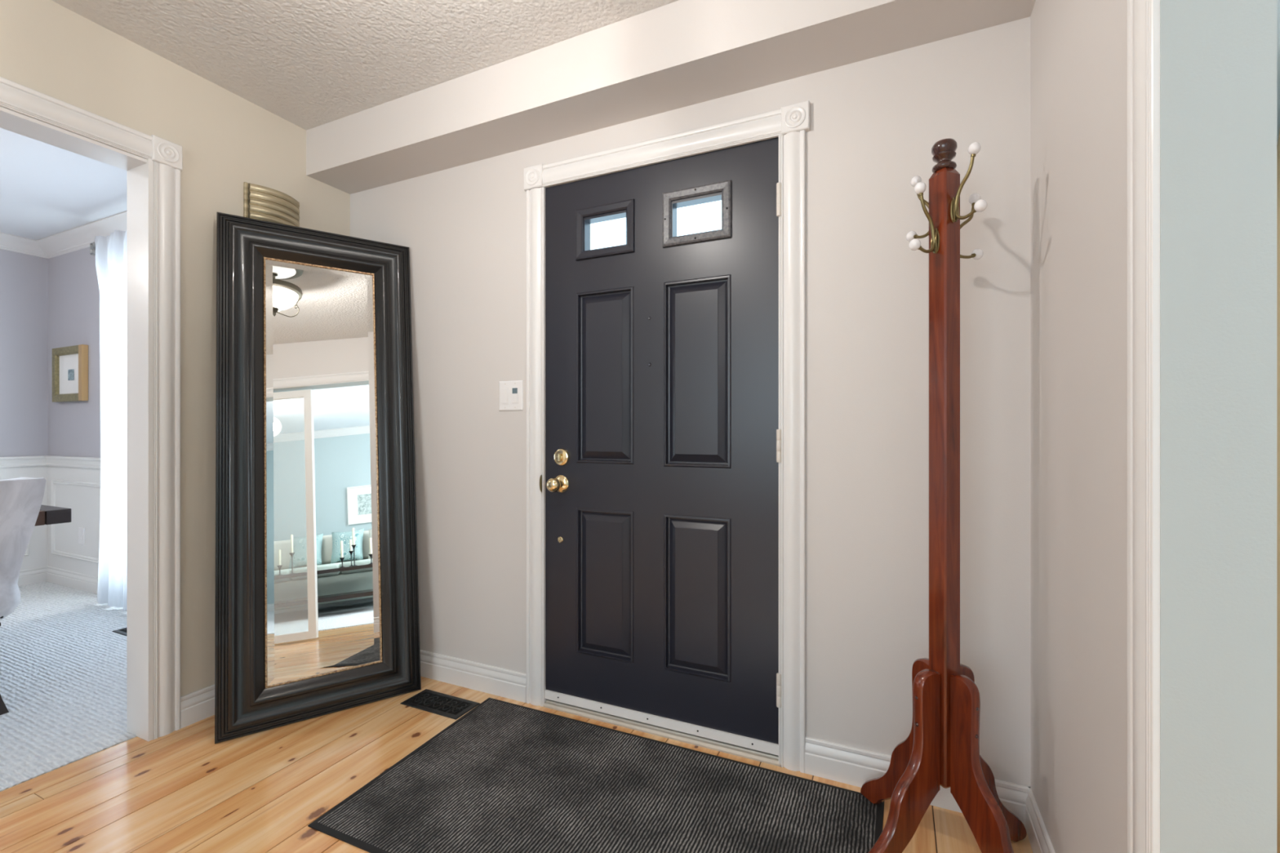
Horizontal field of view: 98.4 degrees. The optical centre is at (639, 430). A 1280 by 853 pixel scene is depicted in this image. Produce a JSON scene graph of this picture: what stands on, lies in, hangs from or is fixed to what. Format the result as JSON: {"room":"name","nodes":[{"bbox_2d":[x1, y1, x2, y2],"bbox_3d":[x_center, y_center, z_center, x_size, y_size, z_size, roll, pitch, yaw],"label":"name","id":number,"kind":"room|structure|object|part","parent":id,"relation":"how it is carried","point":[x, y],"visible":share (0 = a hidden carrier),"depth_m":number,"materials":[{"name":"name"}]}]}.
{"room":"entrance hall","nodes":[
{"label":"entrance hall","id":0,"kind":"room"},
{"bbox_2d":[0,248,48,457],"bbox_3d":[-5.316,-0.113,1.810,0.100,2.436,4.818,0,0,25],"label":"wall","id":1,"kind":"structure","parent":0,"point":[24,277],"depth_m":3.86,"materials":[{"name":"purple paint"}]},
{"bbox_2d":[0,455,46,467],"bbox_3d":[-5.256,0.217,1.780,0.026,0.072,4.814,0,0,25],"label":"trim","id":2,"kind":"structure","parent":1,"relation":"attached to","point":[37,460],"depth_m":3.84,"materials":[{"name":"white paint"}]},
{"bbox_2d":[0,466,47,570],"bbox_3d":[-5.270,0.585,1.786,0.004,0.800,4.814,0,0,25],"label":"trim","id":3,"kind":"structure","parent":1,"relation":"attached to","point":[37,557],"depth_m":3.91,"materials":[{"name":"white paint"}]},
{"bbox_2d":[0,231,48,258],"bbox_3d":[-5.230,-1.284,1.770,0.090,0.095,4.818,0,0,25],"label":"trim","id":4,"kind":"structure","parent":1,"relation":"attached to","point":[11,242],"depth_m":3.82,"materials":[{"name":"white paint"}]},
{"bbox_2d":[24,542,29,555],"bbox_3d":[-4.459,0.615,3.519,0.013,0.530,0.800,0,0,25],"label":"trim","id":5,"kind":"structure","parent":1,"relation":"attached to","point":[27,552],"depth_m":3.87,"materials":[{"name":"white paint"}]},
{"bbox_2d":[17,566,47,586],"bbox_3d":[-5.265,1.030,1.786,0.014,0.110,4.818,0,0,25],"label":"baseboard","id":6,"kind":"structure","parent":1,"relation":"attached to","point":[38,575],"depth_m":3.90,"materials":[{"name":"white paint"}]},
{"bbox_2d":[0,0,350,697],"bbox_3d":[-2.429,-0.113,0.473,0.062,2.436,4.818,0,0,25],"label":"wall","id":7,"kind":"structure","parent":0,"point":[228,140],"depth_m":2.05,"materials":[{"name":"beige paint"}]},
{"bbox_2d":[0,76,152,159],"bbox_3d":[-2.126,-0.987,1.033,0.017,0.083,1.988,0,0,25],"label":"trim","id":8,"kind":"structure","parent":7,"relation":"attached to","point":[14,96],"depth_m":1.74,"materials":[{"name":"white paint"}]},
{"bbox_2d":[0,106,153,742],"bbox_3d":[-2.189,0.067,1.063,0.144,2.033,1.990,0,0,25],"label":"trim","id":9,"kind":"structure","parent":7,"relation":"attached to","point":[140,170],"depth_m":1.94,"materials":[{"name":"white paint"}]},
{"bbox_2d":[153,160,180,739],"bbox_3d":[-1.691,0.069,1.973,0.017,2.032,0.083,0,0,25],"label":"trim","id":10,"kind":"structure","parent":7,"relation":"attached to","point":[166,179],"depth_m":1.97,"materials":[{"name":"white paint"}]},
{"bbox_2d":[151,134,182,171],"bbox_3d":[-1.686,-0.989,1.971,0.028,0.088,0.088,0,0,25],"label":"trim","id":11,"kind":"structure","parent":7,"relation":"attached to","point":[166,152],"depth_m":1.96,"materials":[{"name":"white paint"}]},
{"bbox_2d":[180,684,214,728],"bbox_3d":[-1.529,1.030,2.327,0.014,0.110,0.696,0,0,25],"label":"baseboard","id":12,"kind":"structure","parent":7,"relation":"attached to","point":[197,706],"depth_m":2.06,"materials":[{"name":"white paint"}]},
{"bbox_2d":[243,182,299,226],"bbox_3d":[-1.513,-0.893,2.300,0.065,0.205,0.223,0,0,25],"label":"door chime cover","id":13,"kind":"object","parent":7,"relation":"attached to","point":[261,202],"visible":0.7,"depth_m":2.25,"materials":[{"name":"gold metal"}]},
{"bbox_2d":[0,0,678,239],"bbox_3d":[-2.628,-1.371,0.621,5.979,0.080,4.918,0,0,25],"label":"ceiling","id":14,"kind":"structure","parent":0,"point":[309,64],"depth_m":1.93,"materials":[{"name":"white paint"}]},
{"bbox_2d":[0,581,1032,852],"bbox_3d":[-2.325,1.098,0.458,6.505,0.033,4.878,0,0,25],"label":"floor","id":15,"kind":"structure","parent":0,"point":[180,791],"depth_m":1.81,"materials":[{"name":"brown wood"}]},
{"bbox_2d":[0,476,46,715],"bbox_3d":[-2.718,0.634,1.964,0.618,0.895,0.708,0,0,25],"label":"dining chair","id":16,"kind":"object","parent":15,"relation":"on","point":[21,498],"visible":1,"depth_m":2.10,"materials":[{"name":"white fabric"}]},
{"bbox_3d":[-2.462,0.906,2.084,0.048,0.352,0.098,0,0,25],"label":"leg","id":17,"kind":"part","parent":16,"relation":"part of","materials":[{"name":"black wood"}]},
{"bbox_3d":[-2.559,0.453,1.890,0.267,0.528,0.708,0,0,25],"label":"backrest","id":18,"kind":"part","parent":16,"relation":"part of","materials":[{"name":"white fabric"}]},
{"bbox_2d":[34,505,71,526],"bbox_3d":[-3.394,0.713,1.714,1.003,0.738,2.058,0,0,25],"label":"dining table","id":19,"kind":"object","parent":15,"relation":"on","point":[47,515],"visible":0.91,"depth_m":2.39,"materials":[{"name":"brown wood"}]},
{"bbox_2d":[112,627,127,635],"bbox_3d":[-2.676,1.079,2.966,0.290,0.005,0.135,0,0,25],"label":"floor vent","id":20,"kind":"object","parent":15,"relation":"in","point":[122,631],"visible":0.03,"depth_m":2.96,"materials":[{"name":"black metal"}]},
{"bbox_2d":[214,212,421,743],"bbox_3d":[-1.250,0.133,2.189,0.684,1.905,0.226,0,0,-36],"label":"leaning mirror","id":21,"kind":"object","parent":15,"relation":"on","point":[317,588],"visible":1,"depth_m":2.17,"materials":[{"name":"black mirror"}]},
{"bbox_2d":[400,688,479,719],"bbox_3d":[-0.793,1.082,2.191,0.290,0.005,0.135,0,0,25],"label":"floor vent","id":22,"kind":"object","parent":15,"relation":"in","point":[428,700],"visible":1,"depth_m":2.18,"materials":[{"name":"black metal"}]},
{"bbox_2d":[408,691,472,713],"bbox_3d":[-0.793,1.082,2.192,0.249,0.004,0.092,0,0,25],"label":"grille","id":23,"kind":"object","parent":22,"relation":"attached to","point":[433,701],"depth_m":2.19,"materials":[{"name":"black metal"}]},
{"bbox_2d":[307,697,884,852],"bbox_3d":[-0.111,1.081,1.573,1.463,0.006,0.782,0,0,25],"label":"doormat","id":24,"kind":"object","parent":15,"relation":"on","point":[504,777],"visible":1,"depth_m":1.61,"materials":[{"name":"black"}]},
{"bbox_2d":[860,137,1026,852],"bbox_3d":[0.761,0.180,1.382,0.409,1.809,0.409,0,0,25],"label":"coat stand","id":25,"kind":"object","parent":15,"relation":"on","point":[941,748],"visible":1,"depth_m":1.36,"materials":[{"name":"brown wood"}]},
{"bbox_3d":[0.709,0.836,1.525,0.028,0.484,0.253,0,0,-20],"label":"leg","id":26,"kind":"part","parent":25,"relation":"part of","materials":[{"name":"brown wood"}]},
{"bbox_3d":[0.618,0.836,1.330,0.253,0.484,0.028,0,0,-20],"label":"leg","id":27,"kind":"part","parent":25,"relation":"part of","materials":[{"name":"brown wood"}]},
{"bbox_3d":[0.726,-0.519,1.477,0.027,0.028,0.027,0,0,-20],"label":"knob","id":28,"kind":"part","parent":25,"relation":"part of","materials":[{"name":"white ceramic"}]},
{"bbox_3d":[0.671,-0.454,1.349,0.027,0.028,0.027,0,0,-20],"label":"knob","id":29,"kind":"part","parent":25,"relation":"part of","materials":[{"name":"white ceramic"}]},
{"bbox_3d":[0.731,-0.660,1.463,0.027,0.028,0.027,0,0,-20],"label":"knob","id":30,"kind":"part","parent":25,"relation":"part of","materials":[{"name":"white ceramic"}]},
{"bbox_3d":[0.687,-0.595,1.355,0.027,0.028,0.027,0,0,-20],"label":"knob","id":31,"kind":"part","parent":25,"relation":"part of","materials":[{"name":"white ceramic"}]},
{"bbox_3d":[0.761,0.116,1.382,0.052,1.527,0.052,0,0,-20],"label":"post","id":32,"kind":"part","parent":25,"relation":"part of","materials":[{"name":"brown wood"}]},
{"bbox_3d":[0.859,-0.595,1.418,0.027,0.028,0.027,0,0,-20],"label":"knob","id":33,"kind":"part","parent":25,"relation":"part of","materials":[{"name":"white ceramic"}]},
{"bbox_3d":[0.790,-0.666,1.305,0.027,0.028,0.027,0,0,-20],"label":"knob","id":34,"kind":"part","parent":25,"relation":"part of","materials":[{"name":"white ceramic"}]},
{"bbox_3d":[0.868,-0.454,1.421,0.027,0.028,0.027,0,0,-20],"label":"knob","id":35,"kind":"part","parent":25,"relation":"part of","materials":[{"name":"white ceramic"}]},
{"bbox_3d":[0.795,-0.525,1.290,0.027,0.028,0.027,0,0,-20],"label":"knob","id":36,"kind":"part","parent":25,"relation":"part of","materials":[{"name":"white ceramic"}]},
{"bbox_3d":[0.814,0.839,1.239,0.028,0.491,0.253,0,0,-20],"label":"leg","id":37,"kind":"part","parent":25,"relation":"part of","materials":[{"name":"brown wood"}]},
{"bbox_3d":[0.904,0.839,1.435,0.253,0.491,0.028,0,0,-20],"label":"leg","id":38,"kind":"part","parent":25,"relation":"part of","materials":[{"name":"brown wood"}]},
{"bbox_2d":[48,0,1279,786],"bbox_3d":[-0.023,-0.113,2.075,9.485,2.436,0.110,0,0,25],"label":"wall","id":39,"kind":"structure","parent":0,"point":[876,122],"depth_m":1.70,"materials":[{"name":"white paint"}]},
{"bbox_2d":[52,344,88,402],"bbox_3d":[-3.928,-0.388,3.803,0.446,0.376,0.034,0,0,25],"label":"framed piece","id":40,"kind":"object","parent":39,"relation":"attached to","point":[69,363],"visible":1,"depth_m":3.80,"materials":[{"name":"gold"}]},
{"bbox_2d":[67,368,74,380],"bbox_3d":[-3.917,-0.383,3.803,0.085,0.075,0.001,0,0,25],"label":"print","id":41,"kind":"object","parent":40,"relation":"attached to","point":[70,372],"depth_m":3.80},
{"bbox_3d":[-3.748,-0.388,3.719,0.048,0.376,0.034,0,0,25],"label":"frame","id":42,"kind":"part","parent":40,"relation":"part of","materials":[{"name":"brown wood"}]},
{"bbox_2d":[46,565,97,594],"bbox_3d":[-2.885,1.030,3.331,3.035,0.110,0.014,0,0,25],"label":"baseboard","id":43,"kind":"structure","parent":39,"relation":"attached to","point":[73,580],"depth_m":3.79,"materials":[{"name":"white paint"}]},
{"bbox_2d":[44,455,100,468],"bbox_3d":[-3.858,0.217,3.771,0.891,0.072,0.026,0,0,25],"label":"trim","id":44,"kind":"structure","parent":39,"relation":"attached to","point":[51,460],"depth_m":3.77,"materials":[{"name":"white paint"}]},
{"bbox_2d":[47,466,100,577],"bbox_3d":[-2.881,0.585,3.335,3.031,0.800,0.004,0,0,25],"label":"trim","id":45,"kind":"structure","parent":39,"relation":"attached to","point":[84,502],"depth_m":3.79,"materials":[{"name":"white paint"}]},
{"bbox_2d":[35,210,127,258],"bbox_3d":[-2.901,-1.284,3.297,3.035,0.095,0.090,0,0,25],"label":"trim","id":46,"kind":"structure","parent":39,"relation":"attached to","point":[79,237],"depth_m":3.67,"materials":[{"name":"white paint"}]},
{"bbox_2d":[78,527,84,545],"bbox_3d":[-3.795,0.719,3.751,0.072,0.115,0.008,0,0,25],"label":"wall outlet","id":47,"kind":"object","parent":39,"relation":"attached to","point":[81,531],"visible":1,"depth_m":3.74,"materials":[{"name":"white plastic"}]},
{"bbox_2d":[89,241,95,255],"bbox_3d":[-2.756,-1.160,3.223,1.630,0.075,0.102,0,0,25],"label":"curtain rod","id":48,"kind":"object","parent":39,"relation":"attached to","point":[92,246],"visible":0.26,"depth_m":3.51,"materials":[{"name":"silver metal"}]},
{"bbox_2d":[93,229,127,610],"bbox_3d":[-2.763,-0.069,3.179,1.425,2.283,0.102,0,0,25],"label":"sheer curtain","id":49,"kind":"object","parent":48,"relation":"hanging from","point":[111,251],"visible":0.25,"depth_m":3.35,"materials":[{"name":"white fabric"}]},
{"bbox_2d":[420,649,525,702],"bbox_3d":[-0.922,1.030,2.423,1.035,0.110,0.014,0,0,25],"label":"baseboard","id":50,"kind":"structure","parent":39,"relation":"attached to","point":[496,681],"depth_m":2.31,"materials":[{"name":"white paint"}]},
{"bbox_2d":[498,380,523,410],"bbox_3d":[-0.526,-0.141,2.241,0.119,0.121,0.011,0,0,25],"label":"light switch","id":51,"kind":"object","parent":39,"relation":"attached to","point":[510,393],"visible":1,"depth_m":2.24,"materials":[{"name":"white plastic"}]},
{"bbox_2d":[524,164,543,191],"bbox_3d":[-0.421,-1.000,2.183,0.087,0.087,0.028,0,0,25],"label":"trim","id":52,"kind":"structure","parent":39,"relation":"attached to","point":[533,179],"depth_m":2.17,"materials":[{"name":"white paint"}]},
{"bbox_2d":[525,186,545,706],"bbox_3d":[-0.414,0.065,2.186,0.083,2.040,0.017,0,0,25],"label":"trim","id":53,"kind":"structure","parent":39,"relation":"attached to","point":[535,197],"depth_m":2.18,"materials":[{"name":"white paint"}]},
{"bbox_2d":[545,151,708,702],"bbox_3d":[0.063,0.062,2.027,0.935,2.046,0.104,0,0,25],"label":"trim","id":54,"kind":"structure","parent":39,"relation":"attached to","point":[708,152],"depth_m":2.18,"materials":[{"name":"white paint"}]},
{"bbox_2d":[539,137,781,755],"bbox_3d":[0.033,0.050,1.976,0.934,2.013,0.118,0,0,25],"label":"door","id":55,"kind":"structure","parent":39,"relation":"in","point":[664,434],"depth_m":1.96,"materials":[{"name":"black paint"}]},
{"bbox_3d":[-0.389,0.208,2.164,0.010,0.068,0.002,0,0,25],"label":"strike plate","id":56,"kind":"part","parent":55,"relation":"part of","materials":[{"name":"gold metal"}]},
{"bbox_3d":[-0.322,0.208,2.116,0.068,0.068,0.074,0,0,25],"label":"knob","id":57,"kind":"part","parent":55,"relation":"part of","materials":[{"name":"gold metal"}]},
{"bbox_3d":[-0.128,-0.747,2.076,0.248,0.194,0.043,0,0,25],"label":"lite frame","id":58,"kind":"part","parent":55,"relation":"part of","materials":[{"name":"black paint"}]},
{"bbox_3d":[0.200,-0.747,1.925,0.251,0.194,0.043,0,0,25],"label":"lite frame","id":59,"kind":"part","parent":55,"relation":"part of","materials":[{"name":"grey paint"}]},
{"bbox_2d":[542,108,781,187],"bbox_3d":[0.040,-0.997,1.976,0.924,0.087,0.017,0,0,25],"label":"trim","id":60,"kind":"structure","parent":39,"relation":"attached to","point":[765,126],"depth_m":1.94,"materials":[{"name":"white paint"}]},
{"bbox_2d":[543,699,781,766],"bbox_3d":[0.061,1.072,2.023,0.918,0.026,0.112,0,0,25],"label":"threshold","id":61,"kind":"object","parent":39,"relation":"attached to","point":[772,759],"depth_m":1.96,"materials":[{"name":"beige"}]},
{"bbox_2d":[778,129,805,773],"bbox_3d":[0.486,0.066,1.769,0.083,2.038,0.017,0,0,25],"label":"trim","id":62,"kind":"structure","parent":39,"relation":"attached to","point":[792,145],"depth_m":1.76,"materials":[{"name":"white paint"}]},
{"bbox_2d":[781,100,809,135],"bbox_3d":[0.494,-0.995,1.759,0.087,0.087,0.028,0,0,25],"label":"trim","id":63,"kind":"structure","parent":39,"relation":"attached to","point":[795,117],"depth_m":1.75,"materials":[{"name":"white paint"}]},
{"bbox_2d":[804,736,1031,827],"bbox_3d":[0.794,1.030,1.628,0.594,0.110,0.014,0,0,25],"label":"baseboard","id":64,"kind":"structure","parent":39,"relation":"attached to","point":[851,766],"depth_m":1.68,"materials":[{"name":"white paint"}]},
{"bbox_2d":[306,0,1035,194],"bbox_3d":[-0.206,-1.231,1.979,2.706,0.200,0.217,0,0,25],"label":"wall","id":65,"kind":"structure","parent":0,"point":[678,54],"depth_m":1.84,"materials":[{"name":"white paint"}]},
{"bbox_2d":[1030,0,1127,852],"bbox_3d":[0.082,-0.113,-0.689,0.060,2.436,4.818,0,0,25],"label":"wall","id":66,"kind":"structure","parent":0,"point":[1078,48],"depth_m":1.11,"materials":[{"name":"white paint"}]},
{"bbox_2d":[1025,786,1055,852],"bbox_3d":[0.907,1.030,1.180,0.014,0.110,0.732,0,0,25],"label":"baseboard","id":67,"kind":"structure","parent":66,"relation":"attached to","point":[1040,842],"depth_m":1.41,"materials":[{"name":"white paint"}]},
{"bbox_2d":[1127,0,1159,852],"bbox_3d":[0.735,0.070,0.810,0.014,2.030,0.083,0,0,25],"label":"trim","id":68,"kind":"structure","parent":66,"relation":"attached to","point":[1143,15],"depth_m":0.80,"materials":[{"name":"white paint"}]},
{"bbox_2d":[1160,0,1276,852],"bbox_3d":[0.367,0.069,-0.141,0.116,2.032,1.953,0,0,25],"label":"wall","id":69,"kind":"structure","parent":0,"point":[1218,58],"depth_m":0.74,"materials":[{"name":"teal paint"}]},
{"bbox_3d":[1.896,1.092,-1.524,2.819,0.026,4.828,0,0,25],"label":"floor","id":70,"kind":"structure","parent":0,"visible":0},
{"bbox_2d":[1276,128,1279,852],"bbox_3d":[1.615,0.009,1.206,0.355,2.120,0.032,0,0,25],"label":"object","id":71,"kind":"object","parent":70,"relation":"on","point":[1278,140],"visible":0.23,"depth_m":1.26,"materials":[{"name":"beige mirror"}]}
]}

